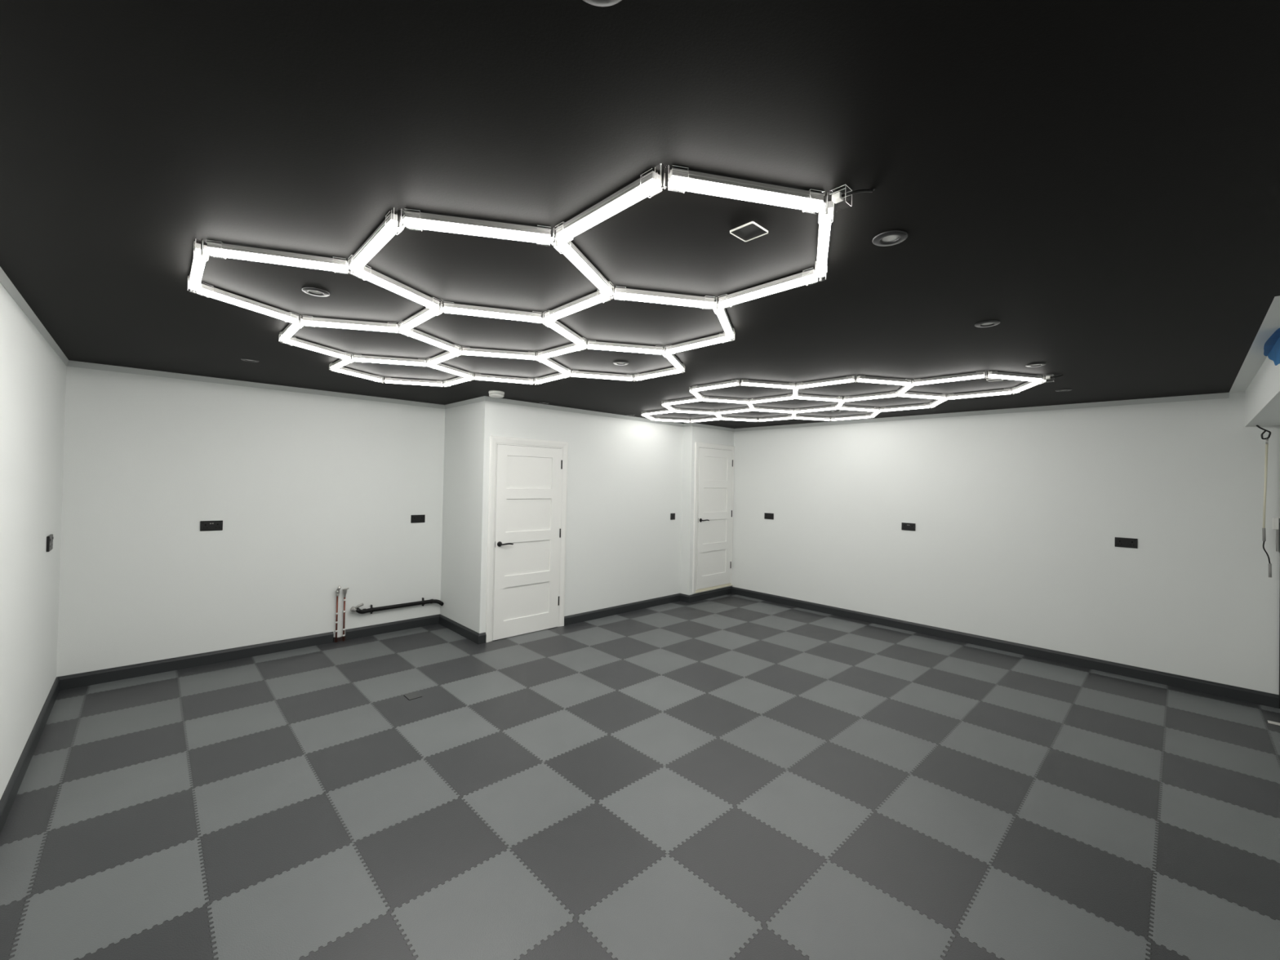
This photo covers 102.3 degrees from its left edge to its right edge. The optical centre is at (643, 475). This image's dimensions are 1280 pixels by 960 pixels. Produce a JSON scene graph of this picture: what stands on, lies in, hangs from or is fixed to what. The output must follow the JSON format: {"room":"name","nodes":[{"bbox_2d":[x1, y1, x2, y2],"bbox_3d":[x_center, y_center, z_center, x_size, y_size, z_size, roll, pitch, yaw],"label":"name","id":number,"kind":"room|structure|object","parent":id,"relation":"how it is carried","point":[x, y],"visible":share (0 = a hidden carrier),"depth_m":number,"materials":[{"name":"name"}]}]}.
{"room":"garage","nodes":[
{"label":"garage","id":0,"kind":"room"},
{"bbox_2d":[0,283,66,799],"bbox_3d":[-2.182,0.387,1.495,0.120,2.476,6.691,2,-1,-44],"label":"wall","id":1,"kind":"structure","parent":0,"point":[33,376],"depth_m":2.76,"materials":[{"name":"paint"}]},
{"bbox_2d":[0,676,59,834],"bbox_3d":[-2.114,1.576,1.487,0.020,0.101,6.571,2,-1,-44],"label":"baseboard","id":2,"kind":"structure","parent":1,"relation":"attached to","point":[9,795],"depth_m":2.82,"materials":[{"name":"grey paint"}]},
{"bbox_2d":[0,266,68,366],"bbox_3d":[-2.068,-0.826,1.510,0.011,0.046,6.571,2,-1,-44],"label":"trim","id":3,"kind":"structure","parent":1,"relation":"attached to","point":[5,281],"depth_m":2.63,"materials":[{"name":"grey paint"}]},
{"bbox_2d":[46,533,53,551],"bbox_3d":[-3.894,0.441,3.379,0.016,0.100,0.165,2,-1,-44],"label":"wall socket","id":4,"kind":"object","parent":1,"relation":"attached to","point":[50,538],"visible":1,"depth_m":3.33,"materials":[{"name":"black plastic"}]},
{"bbox_2d":[56,366,444,676],"bbox_3d":[-3.372,0.400,4.906,2.883,2.476,0.120,2,-1,-44],"label":"wall","id":5,"kind":"structure","parent":0,"point":[313,495],"depth_m":4.56,"materials":[{"name":"paint"}]},
{"bbox_2d":[57,631,333,690],"bbox_3d":[-3.732,1.576,4.473,1.817,0.101,0.020,2,-1,-44],"label":"baseboard","id":6,"kind":"structure","parent":5,"relation":"attached to","point":[97,677],"depth_m":4.34,"materials":[{"name":"grey paint"}]},
{"bbox_2d":[200,520,222,531],"bbox_3d":[-3.742,0.433,4.459,0.150,0.086,0.011,2,-1,-44],"label":"wall socket","id":7,"kind":"object","parent":5,"relation":"attached to","point":[204,525],"visible":1,"depth_m":4.45,"materials":[{"name":"black plastic"}]},
{"bbox_2d":[66,360,444,408],"bbox_3d":[-3.301,-0.814,4.872,2.883,0.046,0.011,2,-1,-44],"label":"trim","id":8,"kind":"structure","parent":5,"relation":"attached to","point":[71,363],"depth_m":4.58,"materials":[{"name":"grey paint"}]},
{"bbox_2d":[334,585,341,642],"bbox_3d":[-3.040,1.366,5.103,0.064,0.562,0.039,1,-1,18],"label":"copper pipe","id":9,"kind":"object","parent":5,"relation":"attached to","point":[337,592],"visible":1,"depth_m":5.10,"materials":[{"name":"white metal"}]},
{"bbox_2d":[342,587,348,640],"bbox_3d":[-2.996,1.384,5.154,0.056,0.529,0.053,2,-1,-44],"label":"copper pipe","id":10,"kind":"object","parent":5,"relation":"attached to","point":[344,590],"visible":1,"depth_m":5.14,"materials":[{"name":"white metal"}]},
{"bbox_2d":[345,613,439,639],"bbox_3d":[-2.652,1.609,5.508,0.957,0.101,0.020,2,-1,-44],"label":"baseboard","id":11,"kind":"structure","parent":5,"relation":"attached to","point":[356,633],"depth_m":5.47,"materials":[{"name":"grey paint"}]},
{"bbox_2d":[350,597,444,613],"bbox_3d":[-2.609,1.377,5.496,0.948,0.157,0.094,2,-1,-44],"label":"pipe","id":12,"kind":"object","parent":5,"relation":"attached to","point":[353,609],"visible":1,"depth_m":5.44,"materials":[{"name":"black"}]},
{"bbox_2d":[410,515,425,523],"bbox_3d":[-2.484,0.474,5.665,0.150,0.086,0.011,2,-1,-44],"label":"wall socket","id":13,"kind":"object","parent":5,"relation":"attached to","point":[414,518],"visible":1,"depth_m":5.66,"materials":[{"name":"black plastic"}]},
{"bbox_2d":[440,400,683,640],"bbox_3d":[-0.922,0.469,6.584,2.977,2.476,1.087,2,-1,-44],"label":"wall","id":14,"kind":"structure","parent":0,"point":[624,477],"depth_m":6.08,"materials":[{"name":"paint"}]},
{"bbox_2d":[439,613,479,644],"bbox_3d":[-1.980,1.623,5.483,0.020,0.101,0.987,2,-1,-44],"label":"baseboard","id":15,"kind":"structure","parent":14,"relation":"attached to","point":[459,628],"depth_m":5.44,"materials":[{"name":"grey paint"}]},
{"bbox_2d":[444,395,484,408],"bbox_3d":[-1.930,-0.779,5.516,0.011,0.046,0.978,2,-1,-44],"label":"trim","id":16,"kind":"structure","parent":14,"relation":"attached to","point":[480,398],"depth_m":5.48,"materials":[{"name":"grey paint"}]},
{"bbox_2d":[485,435,568,642],"bbox_3d":[-1.210,0.648,5.505,0.952,2.083,0.076,2,-1,-44],"label":"door","id":17,"kind":"structure","parent":14,"relation":"in","point":[526,567],"depth_m":5.50,"materials":[{"name":"white paint"}]},
{"bbox_2d":[484,395,683,426],"bbox_3d":[-0.522,-0.742,6.197,2.988,0.046,0.011,2,-1,-44],"label":"trim","id":18,"kind":"structure","parent":14,"relation":"attached to","point":[486,398],"depth_m":5.93,"materials":[{"name":"grey paint"}]},
{"bbox_2d":[564,593,679,626],"bbox_3d":[-0.198,1.671,6.522,1.962,0.101,0.020,2,-1,-44],"label":"baseboard","id":19,"kind":"structure","parent":14,"relation":"attached to","point":[597,614],"depth_m":6.40,"materials":[{"name":"grey paint"}]},
{"bbox_2d":[0,0,1279,428],"bbox_3d":[0.390,-0.803,3.866,7.059,0.060,6.811,2,-1,-44],"label":"ceiling","id":20,"kind":"structure","parent":0,"point":[1097,181],"depth_m":1.42,"materials":[{"name":"paint"}]},
{"bbox_2d":[302,287,329,297],"bbox_3d":[-1.476,-0.825,2.319,0.107,0.006,0.107,2,-1,-44],"label":"recessed light","id":21,"kind":"object","parent":20,"relation":"in","point":[310,291],"visible":1,"depth_m":2.31,"materials":[{"name":"silver"}]},
{"bbox_2d":[488,390,504,397],"bbox_3d":[-1.400,-0.772,4.893,0.146,0.052,0.146,2,-1,-44],"label":"smoke detector","id":22,"kind":"object","parent":20,"relation":"attached to","point":[493,393],"visible":1,"depth_m":4.84,"materials":[{"name":"white plastic"}]},
{"bbox_2d":[187,164,875,386],"bbox_3d":[-0.816,-0.783,2.863,2.525,0.050,3.468,1,-1,-13],"label":"ceiling light","id":23,"kind":"object","parent":20,"relation":"attached to","point":[649,184],"visible":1,"depth_m":2.07,"materials":[{"name":"grey"}]},
{"bbox_2d":[188,248,207,290],"bbox_3d":[-1.756,-0.802,2.026,0.032,0.020,0.488,2,-1,-44],"label":"diffuser","id":24,"kind":"object","parent":23,"relation":"attached to","point":[198,262],"depth_m":1.98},
{"bbox_2d":[196,288,297,323],"bbox_3d":[-1.865,-0.800,2.450,0.032,0.020,0.443,1,-1,18],"label":"diffuser","id":25,"kind":"object","parent":23,"relation":"attached to","point":[215,293],"depth_m":2.42,"materials":[{"name":"plastic"}]},
{"bbox_2d":[207,247,347,272],"bbox_3d":[-1.346,-0.795,1.908,0.434,0.020,0.032,1,-1,-18],"label":"diffuser","id":26,"kind":"object","parent":23,"relation":"attached to","point":[241,253],"depth_m":1.90,"materials":[{"name":"plastic"}]},
{"bbox_2d":[280,321,302,341],"bbox_3d":[-1.960,-0.797,2.860,0.032,0.020,0.446,2,-1,-43],"label":"diffuser","id":27,"kind":"object","parent":23,"relation":"attached to","point":[291,328],"depth_m":2.84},
{"bbox_2d":[284,339,351,359],"bbox_3d":[-2.059,-0.794,3.271,0.032,0.020,0.444,1,-1,16],"label":"diffuser","id":28,"kind":"object","parent":23,"relation":"attached to","point":[300,343],"depth_m":3.25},
{"bbox_2d":[330,360,352,369],"bbox_3d":[-2.154,-0.792,3.669,0.032,0.020,0.420,2,-1,-45],"label":"diffuser","id":29,"kind":"object","parent":23,"relation":"attached to","point":[336,365],"depth_m":3.67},
{"bbox_2d":[302,320,396,332],"bbox_3d":[-1.552,-0.790,2.735,0.448,0.020,0.032,1,-1,-12],"label":"diffuser","id":30,"kind":"object","parent":23,"relation":"attached to","point":[346,324],"depth_m":2.72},
{"bbox_2d":[333,368,382,382],"bbox_3d":[-2.246,-0.789,4.061,0.032,0.020,0.435,1,-1,17],"label":"diffuser","id":31,"kind":"object","parent":23,"relation":"attached to","point":[349,371],"depth_m":4.06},
{"bbox_2d":[349,219,401,271],"bbox_3d":[-0.940,-0.788,1.789,0.032,0.020,0.482,2,-1,-43],"label":"diffuser","id":32,"kind":"object","parent":23,"relation":"attached to","point":[388,228],"depth_m":1.75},
{"bbox_2d":[354,357,425,366],"bbox_3d":[-1.752,-0.785,3.563,0.447,0.020,0.032,1,-1,-14],"label":"diffuser","id":33,"kind":"object","parent":23,"relation":"attached to","point":[419,362],"depth_m":3.55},
{"bbox_2d":[354,269,439,310],"bbox_3d":[-1.040,-0.786,2.201,0.032,0.020,0.425,1,-1,20],"label":"diffuser","id":34,"kind":"object","parent":23,"relation":"attached to","point":[370,275],"depth_m":2.17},
{"bbox_2d":[385,380,442,386],"bbox_3d":[-1.940,-0.780,4.352,0.444,0.020,0.032,1,-1,-15],"label":"diffuser","id":35,"kind":"object","parent":23,"relation":"attached to","point":[432,383],"depth_m":4.35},
{"bbox_2d":[400,309,440,332],"bbox_3d":[-1.137,-0.783,2.604,0.032,0.020,0.464,2,-1,-44],"label":"diffuser","id":36,"kind":"object","parent":23,"relation":"attached to","point":[424,315],"depth_m":2.59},
{"bbox_2d":[402,330,459,353],"bbox_3d":[-1.239,-0.780,3.019,0.032,0.020,0.443,1,-1,18],"label":"diffuser","id":37,"kind":"object","parent":23,"relation":"attached to","point":[418,335],"depth_m":3.00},
{"bbox_2d":[427,351,460,365],"bbox_3d":[-1.339,-0.778,3.436,0.032,0.020,0.467,2,-1,-43],"label":"diffuser","id":38,"kind":"object","parent":23,"relation":"attached to","point":[445,356],"depth_m":3.43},
{"bbox_2d":[429,364,472,378],"bbox_3d":[-1.434,-0.775,3.844,0.032,0.020,0.430,1,-1,20],"label":"diffuser","id":39,"kind":"object","parent":23,"relation":"attached to","point":[442,367],"depth_m":3.84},
{"bbox_2d":[444,377,471,386],"bbox_3d":[-1.530,-0.773,4.241,0.451,0.020,0.032,1,-1,45],"label":"diffuser","id":40,"kind":"object","parent":23,"relation":"attached to","point":[456,380],"depth_m":4.25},
{"bbox_2d":[404,217,550,244],"bbox_3d":[-0.524,-0.781,1.650,0.440,0.020,0.032,1,-1,-13],"label":"diffuser","id":41,"kind":"object","parent":23,"relation":"attached to","point":[448,224],"depth_m":1.64,"materials":[{"name":"plastic"}]},
{"bbox_2d":[444,306,541,322],"bbox_3d":[-0.727,-0.776,2.493,0.448,0.020,0.032,1,-1,-17],"label":"diffuser","id":42,"kind":"object","parent":23,"relation":"attached to","point":[473,311],"depth_m":2.48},
{"bbox_2d":[462,351,534,359],"bbox_3d":[-0.927,-0.771,3.304,0.445,0.020,0.032,1,-1,-13],"label":"diffuser","id":43,"kind":"object","parent":23,"relation":"attached to","point":[510,354],"depth_m":3.30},
{"bbox_2d":[475,376,533,384],"bbox_3d":[-1.122,-0.765,4.146,0.449,0.020,0.032,1,-1,-19],"label":"diffuser","id":44,"kind":"object","parent":23,"relation":"attached to","point":[502,379],"depth_m":4.14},
{"bbox_2d":[535,373,568,383],"bbox_3d":[-0.725,-0.758,4.047,0.032,0.020,0.444,2,-1,-43],"label":"diffuser","id":45,"kind":"object","parent":23,"relation":"attached to","point":[554,376],"depth_m":4.04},
{"bbox_2d":[537,357,570,375],"bbox_3d":[-0.624,-0.761,3.613,0.032,0.020,0.484,1,-1,14],"label":"diffuser","id":46,"kind":"object","parent":23,"relation":"attached to","point":[548,362],"depth_m":3.61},
{"bbox_2d":[537,345,583,359],"bbox_3d":[-0.520,-0.764,3.198,0.423,0.020,0.032,1,-1,43],"label":"diffuser","id":47,"kind":"object","parent":23,"relation":"attached to","point":[566,348],"depth_m":3.19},
{"bbox_2d":[545,321,585,346],"bbox_3d":[-0.421,-0.766,2.800,0.032,0.020,0.452,1,-1,17],"label":"diffuser","id":48,"kind":"object","parent":23,"relation":"attached to","point":[557,326],"depth_m":2.78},
{"bbox_2d":[544,293,608,322],"bbox_3d":[-0.318,-0.769,2.377,0.032,0.020,0.467,2,-1,-43],"label":"diffuser","id":49,"kind":"object","parent":23,"relation":"attached to","point":[589,300],"depth_m":2.36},
{"bbox_2d":[556,240,612,296],"bbox_3d":[-0.216,-0.772,1.947,0.032,0.020,0.467,1,-1,17],"label":"diffuser","id":50,"kind":"object","parent":23,"relation":"attached to","point":[566,247],"depth_m":1.90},
{"bbox_2d":[572,373,631,380],"bbox_3d":[-0.317,-0.751,3.931,0.458,0.020,0.032,1,-1,-14],"label":"diffuser","id":51,"kind":"object","parent":23,"relation":"attached to","point":[599,375],"depth_m":3.92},
{"bbox_2d":[556,177,661,242],"bbox_3d":[-0.120,-0.774,1.528,0.032,0.020,0.443,2,-1,-44],"label":"diffuser","id":52,"kind":"object","parent":23,"relation":"attached to","point":[643,188],"depth_m":1.49,"materials":[{"name":"plastic"}]},
{"bbox_2d":[588,344,662,354],"bbox_3d":[-0.110,-0.757,3.094,0.450,0.020,0.032,1,-1,-13],"label":"diffuser","id":53,"kind":"object","parent":23,"relation":"attached to","point":[624,348],"depth_m":3.09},
{"bbox_2d":[635,369,680,380],"bbox_3d":[0.097,-0.744,3.817,0.032,0.020,0.449,2,-1,-44],"label":"diffuser","id":54,"kind":"object","parent":23,"relation":"attached to","point":[660,372],"depth_m":3.81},
{"bbox_2d":[614,292,714,308],"bbox_3d":[0.092,-0.762,2.247,0.441,0.020,0.032,1,-1,-13],"label":"diffuser","id":55,"kind":"object","parent":23,"relation":"attached to","point":[652,297],"depth_m":2.24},
{"bbox_2d":[663,351,683,371],"bbox_3d":[0.199,-0.747,3.396,0.032,0.020,0.466,1,-1,16],"label":"diffuser","id":56,"kind":"object","parent":23,"relation":"attached to","point":[672,357],"depth_m":3.38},
{"bbox_2d":[666,336,729,354],"bbox_3d":[0.301,-0.750,2.975,0.032,0.020,0.448,2,-1,-44],"label":"diffuser","id":57,"kind":"object","parent":23,"relation":"attached to","point":[709,340],"depth_m":2.96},
{"bbox_2d":[714,306,733,338],"bbox_3d":[0.400,-0.752,2.551,0.032,0.020,0.474,1,-1,16],"label":"diffuser","id":58,"kind":"object","parent":23,"relation":"attached to","point":[722,314],"depth_m":2.52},
{"bbox_2d":[668,175,822,212],"bbox_3d":[0.285,-0.767,1.410,0.442,0.020,0.032,1,-1,-14],"label":"diffuser","id":59,"kind":"object","parent":23,"relation":"attached to","point":[705,184],"depth_m":1.40,"materials":[{"name":"plastic"}]},
{"bbox_2d":[719,274,817,307],"bbox_3d":[0.498,-0.755,2.126,0.032,0.020,0.448,2,-1,-44],"label":"diffuser","id":60,"kind":"object","parent":23,"relation":"attached to","point":[797,280],"depth_m":2.10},
{"bbox_2d":[816,208,831,277],"bbox_3d":[0.595,-0.758,1.709,0.032,0.020,0.461,1,-1,17],"label":"diffuser","id":61,"kind":"object","parent":23,"relation":"attached to","point":[824,222],"depth_m":1.65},
{"bbox_2d":[582,0,622,6],"bbox_3d":[-0.072,-0.813,0.840,0.107,0.006,0.107,2,-1,-44],"label":"recessed light","id":62,"kind":"object","parent":20,"relation":"in","point":[595,2],"visible":1,"depth_m":0.88,"materials":[{"name":"grey"}]},
{"bbox_2d":[729,221,768,241],"bbox_3d":[0.342,-0.794,1.680,0.092,0.007,0.092,2,-1,-44],"label":"ceiling plate","id":63,"kind":"object","parent":20,"relation":"attached to","point":[749,231],"visible":1,"depth_m":1.68,"materials":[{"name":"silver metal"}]},
{"bbox_2d":[641,370,1063,422],"bbox_3d":[1.511,-0.710,5.125,2.517,0.050,3.520,1,-1,-14],"label":"ceiling light","id":64,"kind":"object","parent":20,"relation":"attached to","point":[1032,380],"visible":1,"depth_m":4.61,"materials":[{"name":"grey"}]},
{"bbox_2d":[643,410,671,415],"bbox_3d":[0.163,-0.720,5.913,0.032,0.020,0.452,2,-1,-44],"label":"diffuser","id":65,"kind":"object","parent":64,"relation":"attached to","point":[652,412],"depth_m":5.93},
{"bbox_2d":[662,404,675,412],"bbox_3d":[0.268,-0.722,5.498,0.032,0.020,0.452,1,-1,16],"label":"diffuser","id":66,"kind":"object","parent":64,"relation":"attached to","point":[672,409],"depth_m":5.53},
{"bbox_2d":[654,418,688,422],"bbox_3d":[0.365,-0.707,6.627,0.452,0.020,0.032,1,-1,-14],"label":"diffuser","id":67,"kind":"object","parent":64,"relation":"attached to","point":[659,420],"depth_m":6.62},
{"bbox_2d":[664,399,699,405],"bbox_3d":[0.374,-0.724,5.083,0.032,0.020,0.452,2,-1,-44],"label":"diffuser","id":68,"kind":"object","parent":64,"relation":"attached to","point":[678,401],"depth_m":5.09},
{"bbox_2d":[675,410,714,414],"bbox_3d":[0.575,-0.712,5.797,0.452,0.020,0.032,1,-1,-14],"label":"diffuser","id":69,"kind":"object","parent":64,"relation":"attached to","point":[710,412],"depth_m":5.79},
{"bbox_2d":[690,390,702,400],"bbox_3d":[0.479,-0.727,4.668,0.032,0.020,0.452,1,-1,16],"label":"diffuser","id":70,"kind":"object","parent":64,"relation":"attached to","point":[700,397],"depth_m":4.69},
{"bbox_2d":[690,417,719,422],"bbox_3d":[0.777,-0.700,6.511,0.032,0.020,0.452,2,-1,-44],"label":"diffuser","id":71,"kind":"object","parent":64,"relation":"attached to","point":[699,420],"depth_m":6.52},
{"bbox_2d":[692,382,738,391],"bbox_3d":[0.584,-0.729,4.253,0.032,0.020,0.452,2,-1,-44],"label":"diffuser","id":72,"kind":"object","parent":64,"relation":"attached to","point":[716,385],"depth_m":4.25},
{"bbox_2d":[702,398,747,404],"bbox_3d":[0.786,-0.717,4.967,0.452,0.020,0.032,1,-1,-14],"label":"diffuser","id":73,"kind":"object","parent":64,"relation":"attached to","point":[720,400],"depth_m":4.96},
{"bbox_2d":[715,408,751,414],"bbox_3d":[0.987,-0.705,5.681,0.032,0.020,0.452,2,-1,-44],"label":"diffuser","id":74,"kind":"object","parent":64,"relation":"attached to","point":[729,411],"depth_m":5.69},
{"bbox_2d":[722,417,756,421],"bbox_3d":[1.189,-0.693,6.394,0.452,0.020,0.032,1,-1,-14],"label":"diffuser","id":75,"kind":"object","parent":64,"relation":"attached to","point":[726,419],"depth_m":6.39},
{"bbox_2d":[741,382,794,388],"bbox_3d":[0.997,-0.722,4.136,0.452,0.020,0.032,1,-1,-14],"label":"diffuser","id":76,"kind":"object","parent":64,"relation":"attached to","point":[772,384],"depth_m":4.13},
{"bbox_2d":[750,396,792,403],"bbox_3d":[1.198,-0.710,4.850,0.032,0.020,0.452,2,-1,-44],"label":"diffuser","id":77,"kind":"object","parent":64,"relation":"attached to","point":[770,398],"depth_m":4.85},
{"bbox_2d":[753,408,793,413],"bbox_3d":[1.399,-0.698,5.564,0.452,0.020,0.032,1,-1,-14],"label":"diffuser","id":78,"kind":"object","parent":64,"relation":"attached to","point":[784,411],"depth_m":5.56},
{"bbox_2d":[758,417,792,421],"bbox_3d":[1.601,-0.686,6.278,0.032,0.020,0.452,2,-1,-44],"label":"diffuser","id":79,"kind":"object","parent":64,"relation":"attached to","point":[766,419],"depth_m":6.28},
{"bbox_2d":[795,417,829,420],"bbox_3d":[2.013,-0.679,6.162,0.452,0.020,0.032,1,-1,-14],"label":"diffuser","id":80,"kind":"object","parent":64,"relation":"attached to","point":[801,418],"depth_m":6.15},
{"bbox_2d":[795,407,836,413],"bbox_3d":[1.812,-0.691,5.448,0.032,0.020,0.452,2,-1,-44],"label":"diffuser","id":81,"kind":"object","parent":64,"relation":"attached to","point":[812,409],"depth_m":5.45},
{"bbox_2d":[796,396,841,401],"bbox_3d":[1.610,-0.703,4.734,0.452,0.020,0.032,1,-1,-14],"label":"diffuser","id":82,"kind":"object","parent":64,"relation":"attached to","point":[820,398],"depth_m":4.73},
{"bbox_2d":[797,378,853,388],"bbox_3d":[1.409,-0.715,4.020,0.032,0.020,0.452,2,-1,-44],"label":"diffuser","id":83,"kind":"object","parent":64,"relation":"attached to","point":[830,381],"depth_m":4.01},
{"bbox_2d":[831,416,871,420],"bbox_3d":[2.425,-0.672,6.045,0.032,0.020,0.452,2,-1,-44],"label":"diffuser","id":84,"kind":"object","parent":64,"relation":"attached to","point":[839,418],"depth_m":6.05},
{"bbox_2d":[839,407,878,411],"bbox_3d":[2.224,-0.684,5.331,0.452,0.020,0.032,1,-1,-14],"label":"diffuser","id":85,"kind":"object","parent":64,"relation":"attached to","point":[865,409],"depth_m":5.32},
{"bbox_2d":[844,394,897,401],"bbox_3d":[2.022,-0.696,4.617,0.032,0.020,0.452,2,-1,-44],"label":"diffuser","id":86,"kind":"object","parent":64,"relation":"attached to","point":[846,398],"depth_m":4.62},
{"bbox_2d":[857,378,911,385],"bbox_3d":[1.821,-0.708,3.903,0.452,0.020,0.032,1,-1,-14],"label":"diffuser","id":87,"kind":"object","parent":64,"relation":"attached to","point":[890,381],"depth_m":3.90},
{"bbox_2d":[880,405,928,411],"bbox_3d":[2.636,-0.677,5.215,0.032,0.020,0.452,2,-1,-44],"label":"diffuser","id":88,"kind":"object","parent":64,"relation":"attached to","point":[900,407],"depth_m":5.22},
{"bbox_2d":[897,383,913,395],"bbox_3d":[2.128,-0.698,4.202,0.032,0.020,0.452,1,-1,16],"label":"diffuser","id":89,"kind":"object","parent":64,"relation":"attached to","point":[903,389],"depth_m":4.21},
{"bbox_2d":[899,394,945,399],"bbox_3d":[2.434,-0.689,4.501,0.452,0.020,0.032,1,-1,-14],"label":"diffuser","id":90,"kind":"object","parent":64,"relation":"attached to","point":[938,397],"depth_m":4.50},
{"bbox_2d":[929,397,947,407],"bbox_3d":[2.741,-0.679,4.800,0.032,0.020,0.452,1,-1,16],"label":"diffuser","id":91,"kind":"object","parent":64,"relation":"attached to","point":[933,404],"depth_m":4.82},
{"bbox_2d":[914,374,984,385],"bbox_3d":[2.233,-0.701,3.787,0.032,0.020,0.452,2,-1,-44],"label":"diffuser","id":92,"kind":"object","parent":64,"relation":"attached to","point":[956,377],"depth_m":3.78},
{"bbox_2d":[948,391,1010,399],"bbox_3d":[2.846,-0.682,4.384,0.032,0.020,0.452,2,-1,-44],"label":"diffuser","id":93,"kind":"object","parent":64,"relation":"attached to","point":[983,393],"depth_m":4.38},
{"bbox_2d":[987,373,1042,382],"bbox_3d":[2.645,-0.694,3.671,0.452,0.020,0.032,1,-1,-14],"label":"diffuser","id":94,"kind":"object","parent":64,"relation":"attached to","point":[1007,376],"depth_m":3.66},
{"bbox_2d":[1012,381,1041,393],"bbox_3d":[2.952,-0.684,3.969,0.032,0.020,0.452,1,-1,16],"label":"diffuser","id":95,"kind":"object","parent":64,"relation":"attached to","point":[1028,384],"depth_m":3.98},
{"bbox_2d":[872,230,907,246],"bbox_3d":[0.815,-0.785,1.708,0.107,0.006,0.107,2,-1,-44],"label":"recessed light","id":96,"kind":"object","parent":20,"relation":"in","point":[891,237],"visible":1,"depth_m":1.70,"materials":[{"name":"grey"}]},
{"bbox_2d":[974,320,999,327],"bbox_3d":[1.714,-0.757,2.573,0.107,0.006,0.107,2,-1,-44],"label":"recessed light","id":97,"kind":"object","parent":20,"relation":"in","point":[992,322],"visible":1,"depth_m":2.57,"materials":[{"name":"grey"}]},
{"bbox_2d":[0,593,1279,959],"bbox_3d":[0.338,1.733,3.838,7.059,0.060,6.811,2,-1,-44],"label":"floor","id":98,"kind":"structure","parent":0,"point":[731,776],"depth_m":2.63,"materials":[{"name":"tile"}]},
{"bbox_2d":[680,426,733,595],"bbox_3d":[0.890,0.517,7.536,0.959,2.476,0.287,2,-1,-44],"label":"wall","id":99,"kind":"structure","parent":0,"point":[691,434],"depth_m":7.16,"materials":[{"name":"paint"}]},
{"bbox_2d":[688,586,731,603],"bbox_3d":[0.965,1.705,7.405,0.979,0.101,0.020,2,-1,-44],"label":"baseboard","id":100,"kind":"structure","parent":99,"relation":"attached to","point":[724,591],"depth_m":7.37,"materials":[{"name":"grey paint"}]},
{"bbox_2d":[692,422,733,431],"bbox_3d":[1.014,-0.697,7.438,0.970,0.046,0.011,2,-1,-44],"label":"trim","id":101,"kind":"structure","parent":99,"relation":"attached to","point":[695,424],"depth_m":7.41,"materials":[{"name":"grey paint"}]},
{"bbox_2d":[692,441,734,593],"bbox_3d":[1.037,0.589,7.427,0.891,2.096,0.076,2,-1,-44],"label":"door","id":102,"kind":"structure","parent":99,"relation":"in","point":[713,489],"depth_m":7.43,"materials":[{"name":"white paint"}]},
{"bbox_2d":[731,391,1279,694],"bbox_3d":[3.160,0.546,5.947,0.120,2.476,5.724,2,-1,-44],"label":"wall","id":103,"kind":"structure","parent":0,"point":[1018,517],"depth_m":5.06,"materials":[{"name":"paint"}]},
{"bbox_2d":[901,522,915,530],"bbox_3d":[3.057,0.590,5.958,0.011,0.086,0.150,2,-1,-44],"label":"wall socket","id":104,"kind":"object","parent":103,"relation":"attached to","point":[904,526],"visible":1,"depth_m":5.96,"materials":[{"name":"black plastic"}]},
{"bbox_2d":[733,392,1229,431],"bbox_3d":[3.066,-0.671,5.990,0.011,0.046,4.942,2,-1,-44],"label":"trim","id":105,"kind":"structure","parent":103,"relation":"attached to","point":[1222,395],"depth_m":5.23,"materials":[{"name":"grey paint"}]},
{"bbox_2d":[731,586,1279,708],"bbox_3d":[3.106,1.731,5.864,0.020,0.101,5.210,2,-1,-44],"label":"baseboard","id":106,"kind":"structure","parent":103,"relation":"attached to","point":[1254,696],"depth_m":5.01,"materials":[{"name":"grey paint"}]},
{"bbox_2d":[1114,537,1137,548],"bbox_3d":[4.330,0.602,4.629,0.011,0.086,0.150,2,-1,-44],"label":"wall socket","id":107,"kind":"object","parent":103,"relation":"attached to","point":[1119,542],"visible":1,"depth_m":4.63,"materials":[{"name":"black plastic"}]},
{"bbox_2d":[1272,517,1279,551],"bbox_3d":[4.914,0.457,4.008,0.034,0.262,0.029,2,-1,-44],"label":"control box","id":108,"kind":"object","parent":103,"relation":"attached to","point":[1275,520],"visible":1,"depth_m":4.00,"materials":[{"name":"white plastic"}]},
{"bbox_2d":[1244,356,1279,426],"bbox_3d":[3.517,-0.580,2.598,4.050,0.286,0.409,2,-1,-44],"label":"wall","id":109,"kind":"structure","parent":0,"point":[1262,395],"depth_m":3.36,"materials":[{"name":"paint"}]},
{"bbox_2d":[1229,295,1279,392],"bbox_3d":[3.733,-0.712,3.147,2.985,0.001,0.086,2,-1,-44],"label":"trim","id":110,"kind":"structure","parent":109,"relation":"attached to","point":[1255,358],"depth_m":2.97,"materials":[{"name":"paint"}]},
{"bbox_2d":[1255,425,1271,577],"bbox_3d":[4.791,0.191,3.983,0.086,1.178,0.023,1,-1,37],"label":"pull cord","id":111,"kind":"object","parent":109,"relation":"hanging from","point":[1264,534],"visible":1,"depth_m":3.97,"materials":[{"name":"black plastic"}]},
{"bbox_2d":[1263,328,1279,365],"bbox_3d":[3.400,-0.645,2.797,0.809,0.153,0.040,2,-1,-44],"label":"tape","id":112,"kind":"object","parent":109,"relation":"attached to","point":[1272,346],"visible":1,"depth_m":2.79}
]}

